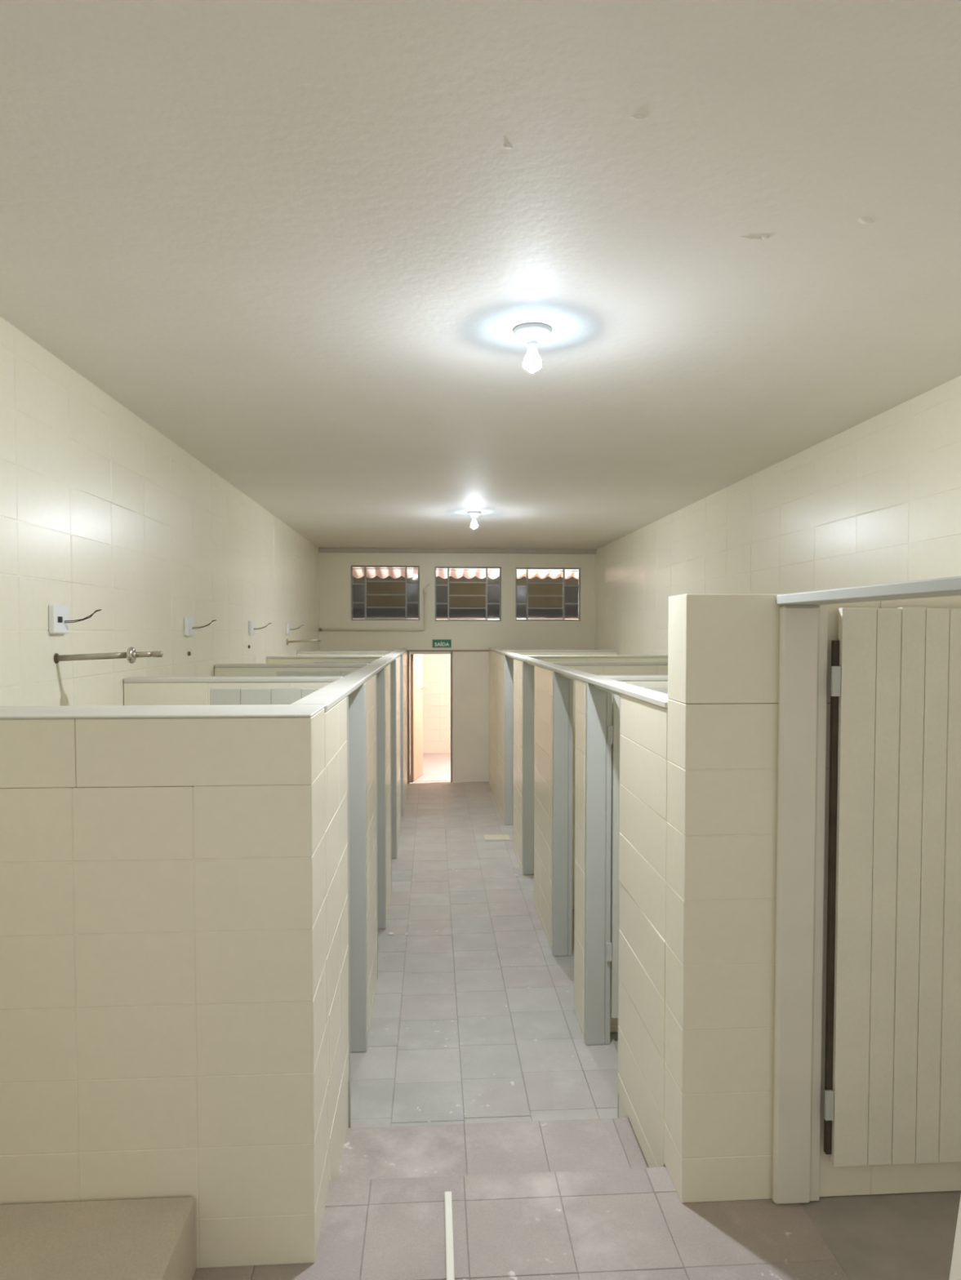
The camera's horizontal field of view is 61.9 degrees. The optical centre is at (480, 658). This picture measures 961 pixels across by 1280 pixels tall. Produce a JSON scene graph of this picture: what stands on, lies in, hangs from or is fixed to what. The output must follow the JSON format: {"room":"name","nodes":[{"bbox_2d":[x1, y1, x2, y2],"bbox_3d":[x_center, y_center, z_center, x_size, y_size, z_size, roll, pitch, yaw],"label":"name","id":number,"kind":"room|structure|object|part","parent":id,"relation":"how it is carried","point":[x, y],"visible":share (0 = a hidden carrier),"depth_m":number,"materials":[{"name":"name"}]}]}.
{"room":"public shower room","nodes":[
{"label":"public shower room","id":0,"kind":"room"},
{"bbox_2d":[0,315,319,706],"bbox_3d":[-1.901,0.308,4.934,0.203,3.160,11.850,0,2,-3],"label":"wall","id":1,"kind":"structure","parent":0,"point":[100,508],"depth_m":3.78,"materials":[{"name":"beige tile"}]},
{"bbox_2d":[48,604,102,633],"bbox_3d":[-1.613,-0.158,3.208,0.172,0.114,0.125,0,2,-3],"label":"outlet box","id":2,"kind":"object","parent":1,"relation":"attached to","point":[59,620],"visible":1,"depth_m":3.19,"materials":[{"name":"white plastic"}]},
{"bbox_3d":[-1.686,-0.158,3.204,0.025,0.114,0.125,0,2,-3],"label":"plate","id":3,"kind":"part","parent":2,"relation":"part of","materials":[{"name":"white plastic"}]},
{"bbox_2d":[53,646,163,663],"bbox_3d":[-1.491,-0.014,3.218,0.416,0.068,0.068,0,2,-3],"label":"shower arm","id":4,"kind":"object","parent":1,"relation":"attached to","point":[131,655],"visible":1,"depth_m":3.21,"materials":[{"name":"metal"}]},
{"bbox_2d":[126,646,136,663],"bbox_3d":[-1.405,-0.015,3.223,0.023,0.068,0.068,0,2,-3],"label":"washer","id":5,"kind":"object","parent":4,"relation":"in","point":[131,652],"depth_m":3.20,"materials":[{"name":"metal"}]},
{"bbox_3d":[-1.377,-0.017,3.225,0.098,0.027,0.023,0,2,-3],"label":"spout","id":6,"kind":"part","parent":4,"relation":"part of","materials":[{"name":"metal"}]},
{"bbox_2d":[184,617,216,635],"bbox_3d":[-1.716,-0.199,4.925,0.172,0.114,0.125,0,2,-3],"label":"outlet box","id":7,"kind":"object","parent":1,"relation":"attached to","point":[189,627],"visible":1,"depth_m":4.89,"materials":[{"name":"white plastic"}]},
{"bbox_3d":[-1.789,-0.199,4.920,0.025,0.114,0.125,0,2,-3],"label":"plate","id":8,"kind":"part","parent":7,"relation":"part of","materials":[{"name":"white plastic"}]},
{"bbox_2d":[248,621,271,635],"bbox_3d":[-1.818,-0.256,6.621,0.172,0.114,0.125,0,2,-3],"label":"outlet box","id":9,"kind":"object","parent":1,"relation":"attached to","point":[251,624],"visible":1,"depth_m":6.57,"materials":[{"name":"white plastic"}]},
{"bbox_3d":[-1.891,-0.256,6.616,0.025,0.114,0.125,0,2,-3],"label":"plate","id":10,"kind":"part","parent":9,"relation":"part of","materials":[{"name":"white plastic"}]},
{"bbox_2d":[285,622,303,634],"bbox_3d":[-1.918,-0.313,8.297,0.172,0.114,0.125,0,2,-3],"label":"outlet box","id":11,"kind":"object","parent":1,"relation":"attached to","point":[288,629],"visible":1,"depth_m":8.25,"materials":[{"name":"white plastic"}]},
{"bbox_3d":[-1.992,-0.313,8.292,0.025,0.114,0.125,0,2,-3],"label":"plate","id":12,"kind":"part","parent":11,"relation":"part of","materials":[{"name":"white plastic"}]},
{"bbox_2d":[286,638,321,644],"bbox_3d":[-1.829,-0.175,8.304,0.351,0.066,0.068,0,2,-3],"label":"shower arm","id":13,"kind":"object","parent":1,"relation":"attached to","point":[320,639],"visible":1,"depth_m":8.29,"materials":[{"name":"metal"}]},
{"bbox_2d":[409,752,450,781],"bbox_3d":[-0.307,1.663,13.547,17.000,0.150,5.050,0,2,-3],"label":"floor","id":14,"kind":"structure","parent":0,"point":[436,766],"depth_m":12.05,"materials":[{"name":"white tile"}]},
{"bbox_2d":[319,552,595,651],"bbox_3d":[-0.251,0.100,10.890,4.600,3.160,0.150,0,2,-3],"label":"wall","id":15,"kind":"structure","parent":0,"point":[335,568],"depth_m":10.77,"materials":[{"name":"beige paint"}]},
{"bbox_2d":[319,582,429,631],"bbox_3d":[-1.409,-0.694,10.687,1.469,0.645,0.052,0,2,-3],"label":"pipe","id":16,"kind":"object","parent":15,"relation":"attached to","point":[424,590],"visible":1,"depth_m":10.70,"materials":[{"name":"beige paint"}]},
{"bbox_2d":[351,565,419,620],"bbox_3d":[-1.280,-0.884,10.819,0.914,0.732,0.147,0,2,-3],"label":"window","id":17,"kind":"structure","parent":15,"relation":"in","point":[359,578],"depth_m":10.77,"materials":[{"name":"metal"}]},
{"bbox_3d":[-1.725,-0.882,10.757,0.018,0.732,0.030,0,2,-3],"label":"frame","id":18,"kind":"part","parent":17,"relation":"part of","materials":[{"name":"metal"}]},
{"bbox_3d":[-1.636,-1.104,10.750,0.160,0.186,0.003,0,2,-3],"label":"pane","id":19,"kind":"part","parent":17,"relation":"part of","materials":[{"name":"clear glass"}]},
{"bbox_3d":[-1.636,-0.878,10.758,0.160,0.233,0.003,0,2,-3],"label":"pane","id":20,"kind":"part","parent":17,"relation":"part of","materials":[{"name":"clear glass"}]},
{"bbox_3d":[-1.636,-0.644,10.766,0.160,0.204,0.003,0,2,-3],"label":"pane","id":21,"kind":"part","parent":17,"relation":"part of","materials":[{"name":"clear glass"}]},
{"bbox_3d":[-1.278,-1.240,10.771,0.878,0.018,0.030,0,2,-3],"label":"frame","id":22,"kind":"part","parent":17,"relation":"part of","materials":[{"name":"metal"}]},
{"bbox_3d":[-1.278,-0.526,10.796,0.878,0.018,0.030,0,2,-3],"label":"frame","id":23,"kind":"part","parent":17,"relation":"part of","materials":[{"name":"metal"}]},
{"bbox_3d":[-1.273,-1.041,10.770,0.522,0.014,0.026,0,2,-3],"label":"slat rail","id":24,"kind":"part","parent":17,"relation":"part of","materials":[{"name":"metal"}]},
{"bbox_3d":[-1.273,-0.864,10.777,0.522,0.014,0.026,0,2,-3],"label":"slat rail","id":25,"kind":"part","parent":17,"relation":"part of","materials":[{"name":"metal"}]},
{"bbox_3d":[-1.273,-0.692,10.783,0.522,0.014,0.026,0,2,-3],"label":"slat rail","id":26,"kind":"part","parent":17,"relation":"part of","materials":[{"name":"metal"}]},
{"bbox_3d":[-1.274,-1.223,10.768,0.522,0.015,0.003,0,2,-3],"label":"pane","id":27,"kind":"part","parent":17,"relation":"part of","materials":[{"name":"clear glass"}]},
{"bbox_3d":[-1.274,-1.127,10.771,0.522,0.157,0.003,0,2,-3],"label":"pane","id":28,"kind":"part","parent":17,"relation":"part of","materials":[{"name":"clear glass"}]},
{"bbox_3d":[-1.274,-0.610,10.789,0.522,0.151,0.003,0,2,-3],"label":"pane","id":29,"kind":"part","parent":17,"relation":"part of","materials":[{"name":"clear glass"}]},
{"bbox_3d":[-0.915,-1.105,10.793,0.152,0.186,0.003,0,2,-3],"label":"pane","id":30,"kind":"part","parent":17,"relation":"part of","materials":[{"name":"clear glass"}]},
{"bbox_3d":[-0.915,-0.880,10.801,0.152,0.233,0.003,0,2,-3],"label":"pane","id":31,"kind":"part","parent":17,"relation":"part of","materials":[{"name":"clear glass"}]},
{"bbox_3d":[-0.915,-0.646,10.809,0.152,0.204,0.003,0,2,-3],"label":"pane","id":32,"kind":"part","parent":17,"relation":"part of","materials":[{"name":"clear glass"}]},
{"bbox_3d":[-0.831,-0.884,10.810,0.018,0.732,0.030,0,2,-3],"label":"frame","id":33,"kind":"part","parent":17,"relation":"part of","materials":[{"name":"metal"}]},
{"bbox_2d":[396,642,403,648],"bbox_3d":[-1.074,-0.175,10.739,0.090,0.089,0.030,0,2,-3],"label":"junction box","id":34,"kind":"object","parent":15,"relation":"attached to","point":[400,645],"visible":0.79,"depth_m":10.72,"materials":[{"name":"beige paint"}]},
{"bbox_2d":[432,639,451,648],"bbox_3d":[-0.520,-0.203,10.783,0.254,0.113,0.007,0,2,-3],"label":"exit sign","id":35,"kind":"object","parent":15,"relation":"attached to","point":[437,643],"visible":1,"depth_m":10.78,"materials":[{"name":"green plastic"}]},
{"bbox_2d":[406,649,488,783],"bbox_3d":[-0.430,0.771,11.118,1.177,1.803,0.650,0,2,-3],"label":"door","id":36,"kind":"structure","parent":15,"relation":"in","point":[469,668],"depth_m":10.86,"materials":[{"name":"beige wood"}]},
{"bbox_3d":[-0.976,0.781,10.839,0.035,1.803,0.112,0,2,-3],"label":"frame","id":37,"kind":"part","parent":36,"relation":"part of","materials":[{"name":"brown wood"}]},
{"bbox_3d":[-0.682,-0.081,10.822,0.553,0.036,0.080,0,2,-3],"label":"frame","id":38,"kind":"part","parent":36,"relation":"part of","materials":[{"name":"beige wood"}]},
{"bbox_3d":[-0.401,-0.111,10.842,1.116,0.022,0.112,0,2,-3],"label":"frame","id":39,"kind":"part","parent":36,"relation":"part of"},
{"bbox_3d":[-0.394,0.791,10.870,0.025,1.781,0.080,0,2,-3],"label":"frame","id":40,"kind":"part","parent":36,"relation":"part of","materials":[{"name":"wood"}]},
{"bbox_2d":[318,547,595,554],"bbox_3d":[-0.292,-1.446,10.723,3.715,0.058,0.070,0,2,-3],"label":"trim","id":41,"kind":"structure","parent":15,"relation":"attached to","point":[320,549],"depth_m":10.69,"materials":[{"name":"grey paint"}]},
{"bbox_2d":[352,568,577,572],"bbox_3d":[-0.295,-1.369,11.565,5.600,0.363,1.294,0,2,-3],"label":"corrugated awning","id":42,"kind":"object","parent":15,"relation":"attached to","point":[353,569],"visible":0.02,"depth_m":11.82,"materials":[{"name":"metal"}]},
{"bbox_2d":[435,566,501,621],"bbox_3d":[-0.172,-0.877,10.885,0.895,0.730,0.147,0,2,-3],"label":"window","id":43,"kind":"structure","parent":15,"relation":"in","point":[443,575],"depth_m":10.84,"materials":[{"name":"metal"}]},
{"bbox_3d":[-0.607,-0.875,10.824,0.018,0.730,0.030,0,2,-3],"label":"frame","id":44,"kind":"part","parent":43,"relation":"part of","materials":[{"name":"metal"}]},
{"bbox_3d":[-0.521,-1.096,10.817,0.153,0.186,0.003,0,2,-3],"label":"pane","id":45,"kind":"part","parent":43,"relation":"part of","materials":[{"name":"clear glass"}]},
{"bbox_3d":[-0.521,-0.872,10.825,0.153,0.232,0.003,0,2,-3],"label":"pane","id":46,"kind":"part","parent":43,"relation":"part of","materials":[{"name":"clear glass"}]},
{"bbox_3d":[-0.521,-0.638,10.833,0.153,0.203,0.003,0,2,-3],"label":"pane","id":47,"kind":"part","parent":43,"relation":"part of","materials":[{"name":"clear glass"}]},
{"bbox_3d":[-0.175,-1.034,10.836,0.496,0.014,0.026,0,2,-3],"label":"slat rail","id":48,"kind":"part","parent":43,"relation":"part of","materials":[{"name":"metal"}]},
{"bbox_3d":[-0.175,-0.858,10.843,0.496,0.014,0.026,0,2,-3],"label":"slat rail","id":49,"kind":"part","parent":43,"relation":"part of","materials":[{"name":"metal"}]},
{"bbox_3d":[-0.175,-0.686,10.849,0.496,0.014,0.026,0,2,-3],"label":"slat rail","id":50,"kind":"part","parent":43,"relation":"part of","materials":[{"name":"metal"}]},
{"bbox_3d":[-0.176,-1.215,10.834,0.496,0.015,0.003,0,2,-3],"label":"pane","id":51,"kind":"part","parent":43,"relation":"part of","materials":[{"name":"clear glass"}]},
{"bbox_3d":[-0.176,-1.120,10.837,0.496,0.157,0.003,0,2,-3],"label":"pane","id":52,"kind":"part","parent":43,"relation":"part of","materials":[{"name":"clear glass"}]},
{"bbox_3d":[-0.176,-0.604,10.855,0.496,0.150,0.003,0,2,-3],"label":"pane","id":53,"kind":"part","parent":43,"relation":"part of","materials":[{"name":"clear glass"}]},
{"bbox_3d":[-0.169,-1.232,10.838,0.859,0.018,0.030,0,2,-3],"label":"frame","id":54,"kind":"part","parent":43,"relation":"part of","materials":[{"name":"metal"}]},
{"bbox_3d":[-0.169,-0.520,10.863,0.859,0.018,0.030,0,2,-3],"label":"frame","id":55,"kind":"part","parent":43,"relation":"part of","materials":[{"name":"metal"}]},
{"bbox_3d":[0.177,-1.098,10.859,0.166,0.186,0.003,0,2,-3],"label":"pane","id":56,"kind":"part","parent":43,"relation":"part of","materials":[{"name":"clear glass"}]},
{"bbox_3d":[0.177,-0.873,10.867,0.166,0.232,0.003,0,2,-3],"label":"pane","id":57,"kind":"part","parent":43,"relation":"part of","materials":[{"name":"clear glass"}]},
{"bbox_3d":[0.177,-0.639,10.875,0.166,0.203,0.003,0,2,-3],"label":"pane","id":58,"kind":"part","parent":43,"relation":"part of","materials":[{"name":"clear glass"}]},
{"bbox_3d":[0.268,-0.877,10.877,0.018,0.730,0.030,0,2,-3],"label":"frame","id":59,"kind":"part","parent":43,"relation":"part of","materials":[{"name":"metal"}]},
{"bbox_2d":[515,568,579,620],"bbox_3d":[0.913,-0.878,10.950,0.887,0.717,0.144,0,2,-3],"label":"window","id":60,"kind":"structure","parent":15,"relation":"in","point":[570,581],"depth_m":10.91,"materials":[{"name":"metal"}]},
{"bbox_3d":[0.481,-0.876,10.889,0.018,0.717,0.030,0,2,-3],"label":"frame","id":61,"kind":"part","parent":60,"relation":"part of","materials":[{"name":"metal"}]},
{"bbox_3d":[0.558,-1.093,10.882,0.135,0.181,0.003,0,2,-3],"label":"pane","id":62,"kind":"part","parent":60,"relation":"part of","materials":[{"name":"clear glass"}]},
{"bbox_3d":[0.558,-0.873,10.890,0.135,0.228,0.003,0,2,-3],"label":"pane","id":63,"kind":"part","parent":60,"relation":"part of","materials":[{"name":"clear glass"}]},
{"bbox_3d":[0.558,-0.643,10.898,0.135,0.199,0.003,0,2,-3],"label":"pane","id":64,"kind":"part","parent":60,"relation":"part of","materials":[{"name":"clear glass"}]},
{"bbox_3d":[0.887,-1.032,10.900,0.480,0.014,0.026,0,2,-3],"label":"slat rail","id":65,"kind":"part","parent":60,"relation":"part of","materials":[{"name":"metal"}]},
{"bbox_3d":[0.887,-0.859,10.906,0.480,0.014,0.026,0,2,-3],"label":"slat rail","id":66,"kind":"part","parent":60,"relation":"part of","materials":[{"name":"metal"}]},
{"bbox_3d":[0.887,-0.690,10.912,0.480,0.014,0.026,0,2,-3],"label":"slat rail","id":67,"kind":"part","parent":60,"relation":"part of","materials":[{"name":"metal"}]},
{"bbox_3d":[0.886,-1.210,10.898,0.480,0.015,0.003,0,2,-3],"label":"pane","id":68,"kind":"part","parent":60,"relation":"part of","materials":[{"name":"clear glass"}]},
{"bbox_3d":[0.886,-1.116,10.901,0.480,0.153,0.003,0,2,-3],"label":"pane","id":69,"kind":"part","parent":60,"relation":"part of","materials":[{"name":"clear glass"}]},
{"bbox_3d":[0.886,-0.610,10.918,0.480,0.147,0.003,0,2,-3],"label":"pane","id":70,"kind":"part","parent":60,"relation":"part of","materials":[{"name":"clear glass"}]},
{"bbox_3d":[0.915,-1.226,10.903,0.851,0.018,0.030,0,2,-3],"label":"frame","id":71,"kind":"part","parent":60,"relation":"part of","materials":[{"name":"metal"}]},
{"bbox_3d":[0.915,-0.528,10.928,0.851,0.018,0.030,0,2,-3],"label":"frame","id":72,"kind":"part","parent":60,"relation":"part of","materials":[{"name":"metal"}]},
{"bbox_3d":[1.244,-1.094,10.923,0.192,0.181,0.003,0,2,-3],"label":"pane","id":73,"kind":"part","parent":60,"relation":"part of","materials":[{"name":"clear glass"}]},
{"bbox_3d":[1.244,-0.874,10.931,0.192,0.228,0.003,0,2,-3],"label":"pane","id":74,"kind":"part","parent":60,"relation":"part of","materials":[{"name":"clear glass"}]},
{"bbox_3d":[1.244,-0.645,10.939,0.192,0.199,0.003,0,2,-3],"label":"pane","id":75,"kind":"part","parent":60,"relation":"part of","materials":[{"name":"clear glass"}]},
{"bbox_3d":[1.348,-0.878,10.941,0.018,0.717,0.030,0,2,-3],"label":"frame","id":76,"kind":"part","parent":60,"relation":"part of","materials":[{"name":"metal"}]},
{"bbox_2d":[366,582,562,607],"bbox_3d":[-0.464,-1.426,16.061,17.000,6.150,0.200,0,2,-3],"label":"wall","id":77,"kind":"structure","parent":0,"point":[372,588],"depth_m":15.97,"materials":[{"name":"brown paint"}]},
{"bbox_2d":[0,0,960,549],"bbox_3d":[0.066,-1.352,5.545,4.600,0.126,10.750,0,2,-3],"label":"ceiling","id":78,"kind":"structure","parent":0,"point":[305,244],"depth_m":2.19,"materials":[{"name":"grey paint"}]},
{"bbox_2d":[466,511,481,528],"bbox_3d":[-0.059,-1.283,7.430,0.140,0.155,0.140,0,2,-3],"label":"ceiling lamp","id":79,"kind":"object","parent":78,"relation":"attached to","point":[473,514],"visible":1,"depth_m":7.40,"materials":[{"name":"white plastic"}]},
{"bbox_2d":[513,322,551,372],"bbox_3d":[0.190,-1.125,2.929,0.140,0.155,0.140,0,2,-3],"label":"ceiling lamp","id":80,"kind":"object","parent":78,"relation":"attached to","point":[531,334],"visible":1,"depth_m":2.90,"materials":[{"name":"white glass"}]},
{"bbox_2d":[526,340,537,351],"bbox_3d":[0.190,-1.143,2.929,0.042,0.028,0.042,0,2,-3],"label":"socket","id":81,"kind":"object","parent":80,"relation":"attached to","point":[531,345],"depth_m":2.91,"materials":[{"name":"white plastic"}]},
{"bbox_3d":[0.190,-1.058,2.932,0.062,0.020,0.062,0,2,-3],"label":"bulb","id":82,"kind":"part","parent":80,"relation":"part of","materials":[{"name":"white glass"}]},
{"bbox_2d":[409,618,577,753],"bbox_3d":[-0.310,0.452,13.549,9.000,2.270,0.161,0,2,-3],"label":"wall","id":83,"kind":"structure","parent":0,"point":[436,667],"depth_m":13.46,"materials":[{"name":"paint"}]},
{"bbox_2d":[191,781,960,1279],"bbox_3d":[0.099,1.807,5.106,4.600,0.451,11.850,0,2,-3],"label":"floor","id":84,"kind":"structure","parent":0,"point":[515,1117],"depth_m":2.96,"materials":[{"name":"tile"}]},
{"bbox_2d":[0,1196,195,1279],"bbox_3d":[-1.168,1.601,1.534,0.851,0.212,1.289,0,2,-3],"label":"plinth","id":85,"kind":"object","parent":84,"relation":"on","point":[149,1238],"visible":1,"depth_m":2.05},
{"bbox_2d":[0,704,328,1268],"bbox_3d":[-1.054,0.913,2.323,1.173,1.532,0.313,0,2,-3],"label":"wall","id":86,"kind":"structure","parent":84,"relation":"on","point":[163,917],"depth_m":2.18,"materials":[{"name":"beige tile"}]},
{"bbox_2d":[123,675,342,705],"bbox_3d":[-1.217,1.005,4.019,1.052,1.830,0.121,0,2,-3],"label":"wall","id":87,"kind":"structure","parent":84,"relation":"on","point":[138,691],"depth_m":3.92,"materials":[{"name":"beige tile"}]},
{"bbox_2d":[214,662,368,676],"bbox_3d":[-1.315,0.949,5.645,1.052,1.830,0.121,0,2,-3],"label":"wall","id":88,"kind":"structure","parent":84,"relation":"on","point":[220,669],"depth_m":5.55,"materials":[{"name":"beige tile"}]},
{"bbox_2d":[266,655,383,663],"bbox_3d":[-1.419,0.888,7.381,1.052,1.830,0.121,0,2,-3],"label":"wall","id":89,"kind":"structure","parent":84,"relation":"on","point":[271,659],"depth_m":7.29,"materials":[{"name":"beige tile"}]},
{"bbox_2d":[297,651,391,655],"bbox_3d":[-1.516,0.832,8.997,1.052,1.830,0.121,0,2,-3],"label":"wall","id":90,"kind":"structure","parent":84,"relation":"on","point":[299,653],"depth_m":8.91,"materials":[{"name":"beige tile"}]},
{"bbox_2d":[290,648,407,1188],"bbox_3d":[-0.772,0.920,6.440,0.118,1.832,7.923,0,2,-3],"label":"wall","id":91,"kind":"structure","parent":84,"relation":"on","point":[334,695],"depth_m":2.99,"materials":[{"name":"beige tile"}]},
{"bbox_2d":[209,688,320,705],"bbox_3d":[-0.980,0.973,3.840,0.593,1.667,0.042,0,2,-3],"label":"plank door","id":92,"kind":"structure","parent":91,"relation":"in","point":[218,696],"depth_m":3.79,"materials":[{"name":"grey paint"}]},
{"bbox_2d":[276,671,354,676],"bbox_3d":[-1.077,0.917,5.456,0.593,1.666,0.043,0,2,-3],"label":"plank door","id":93,"kind":"structure","parent":91,"relation":"in","point":[343,673],"depth_m":5.40,"materials":[{"name":"grey paint"}]},
{"bbox_2d":[314,662,371,663],"bbox_3d":[-1.179,0.858,7.162,0.593,1.666,0.042,0,2,-3],"label":"plank door","id":94,"kind":"structure","parent":91,"relation":"in","point":[314,662],"depth_m":7.11,"materials":[{"name":"grey paint"}]},
{"bbox_2d":[346,683,367,1128],"bbox_3d":[-0.597,1.035,3.525,0.123,1.804,0.811,0,2,-3],"label":"door frame","id":95,"kind":"structure","parent":91,"relation":"attached to","point":[356,700],"depth_m":3.88,"materials":[{"name":"grey paint"}]},
{"bbox_2d":[375,667,386,979],"bbox_3d":[-0.693,0.979,5.121,0.123,1.804,0.851,0,2,-3],"label":"door frame","id":96,"kind":"structure","parent":91,"relation":"attached to","point":[380,676],"depth_m":5.49,"materials":[{"name":"grey paint"}]},
{"bbox_2d":[390,658,396,891],"bbox_3d":[-0.792,0.921,6.772,0.123,1.804,0.961,0,2,-3],"label":"door frame","id":97,"kind":"structure","parent":91,"relation":"attached to","point":[393,664],"depth_m":7.20,"materials":[{"name":"grey paint"}]},
{"bbox_2d":[399,653,403,816],"bbox_3d":[-0.897,0.860,8.528,0.123,1.804,0.761,0,2,-3],"label":"door frame","id":98,"kind":"structure","parent":91,"relation":"attached to","point":[402,655],"depth_m":8.85,"materials":[{"name":"grey paint"}]},
{"bbox_2d":[444,1191,454,1279],"bbox_3d":[-0.069,1.686,1.954,0.022,0.012,1.090,0,2,-3],"label":"strip","id":99,"kind":"object","parent":84,"relation":"on","point":[448,1202],"visible":1,"depth_m":2.31,"materials":[{"name":"white paint"}]},
{"bbox_2d":[504,649,617,655],"bbox_3d":[0.960,0.808,9.666,1.361,1.830,0.121,0,2,-3],"label":"wall","id":100,"kind":"structure","parent":84,"relation":"on","point":[524,652],"depth_m":9.58,"materials":[{"name":"beige tile"}]},
{"bbox_2d":[488,647,667,1167],"bbox_3d":[0.401,0.909,6.747,0.096,1.832,8.247,0,2,-3],"label":"wall","id":101,"kind":"structure","parent":84,"relation":"on","point":[643,711],"depth_m":3.11,"materials":[{"name":"beige tile"}]},
{"bbox_2d":[503,654,513,825],"bbox_3d":[0.340,0.877,8.037,0.124,1.804,0.951,0,2,-3],"label":"door frame","id":102,"kind":"structure","parent":101,"relation":"attached to","point":[508,660],"depth_m":8.46,"materials":[{"name":"grey paint"}]},
{"bbox_2d":[521,661,534,874],"bbox_3d":[0.438,0.934,6.401,0.124,1.804,0.771,0,2,-3],"label":"door frame","id":103,"kind":"structure","parent":101,"relation":"attached to","point":[528,669],"depth_m":6.73,"materials":[{"name":"grey paint"}]},
{"bbox_2d":[551,671,575,1005],"bbox_3d":[0.540,0.994,4.695,0.124,1.804,0.791,0,2,-3],"label":"door frame","id":104,"kind":"structure","parent":101,"relation":"attached to","point":[562,685],"depth_m":5.04,"materials":[{"name":"grey paint"}]},
{"bbox_2d":[583,682,620,1118],"bbox_3d":[0.604,1.030,3.642,0.124,1.804,0.721,0,2,-3],"label":"door frame","id":105,"kind":"structure","parent":101,"relation":"attached to","point":[598,700],"depth_m":3.95,"materials":[{"name":"grey paint"}]},
{"bbox_2d":[606,686,667,1017],"bbox_3d":[0.986,0.958,3.983,0.725,1.648,0.043,0,2,-3],"label":"plank door","id":106,"kind":"structure","parent":101,"relation":"in","point":[613,731],"depth_m":3.94,"materials":[{"name":"grey paint"}]},
{"bbox_2d":[525,654,667,662],"bbox_3d":[1.096,0.882,7.542,1.379,1.830,0.121,0,2,-3],"label":"wall","id":107,"kind":"structure","parent":84,"relation":"on","point":[656,657],"depth_m":7.45,"materials":[{"name":"beige tile"}]},
{"bbox_2d":[549,661,667,909],"bbox_3d":[1.197,0.937,5.976,1.392,1.830,0.121,0,2,-3],"label":"wall","id":108,"kind":"structure","parent":84,"relation":"on","point":[612,668],"depth_m":5.88,"materials":[{"name":"beige tile"}]},
{"bbox_2d":[598,675,667,1032],"bbox_3d":[1.312,1.000,4.171,1.407,1.830,0.121,0,2,-3],"label":"wall","id":109,"kind":"structure","parent":84,"relation":"on","point":[636,680],"depth_m":4.06,"materials":[{"name":"beige tile"}]},
{"bbox_2d":[663,594,960,1203],"bbox_3d":[1.368,0.735,2.570,1.516,1.871,0.192,0,2,-3],"label":"wall","id":110,"kind":"structure","parent":84,"relation":"on","point":[723,649],"depth_m":2.44,"materials":[{"name":"beige tile"}]},
{"bbox_2d":[772,575,960,1204],"bbox_3d":[0.999,0.759,1.921,0.157,1.867,1.054,0,2,-3],"label":"door frame","id":111,"kind":"structure","parent":110,"relation":"attached to","point":[803,624],"depth_m":2.42,"materials":[{"name":"grey paint"}]},
{"bbox_2d":[823,607,960,1166],"bbox_3d":[1.422,0.694,2.444,0.755,1.698,0.044,0,2,-3],"label":"plank door","id":112,"kind":"structure","parent":110,"relation":"in","point":[892,1056],"depth_m":2.41,"materials":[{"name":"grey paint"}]},
{"bbox_2d":[948,1195,960,1279],"bbox_3d":[0.900,1.350,1.478,0.102,0.716,0.150,0,2,-3],"label":"wooden board","id":113,"kind":"object","parent":84,"relation":"on","point":[955,1268],"visible":1,"depth_m":1.53,"materials":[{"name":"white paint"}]},
{"bbox_2d":[595,375,960,655],"bbox_3d":[2.052,0.300,5.171,0.204,3.160,11.850,0,2,-4],"label":"wall","id":114,"kind":"structure","parent":0,"point":[877,500],"depth_m":4.77,"materials":[{"name":"beige tile"}]}
]}

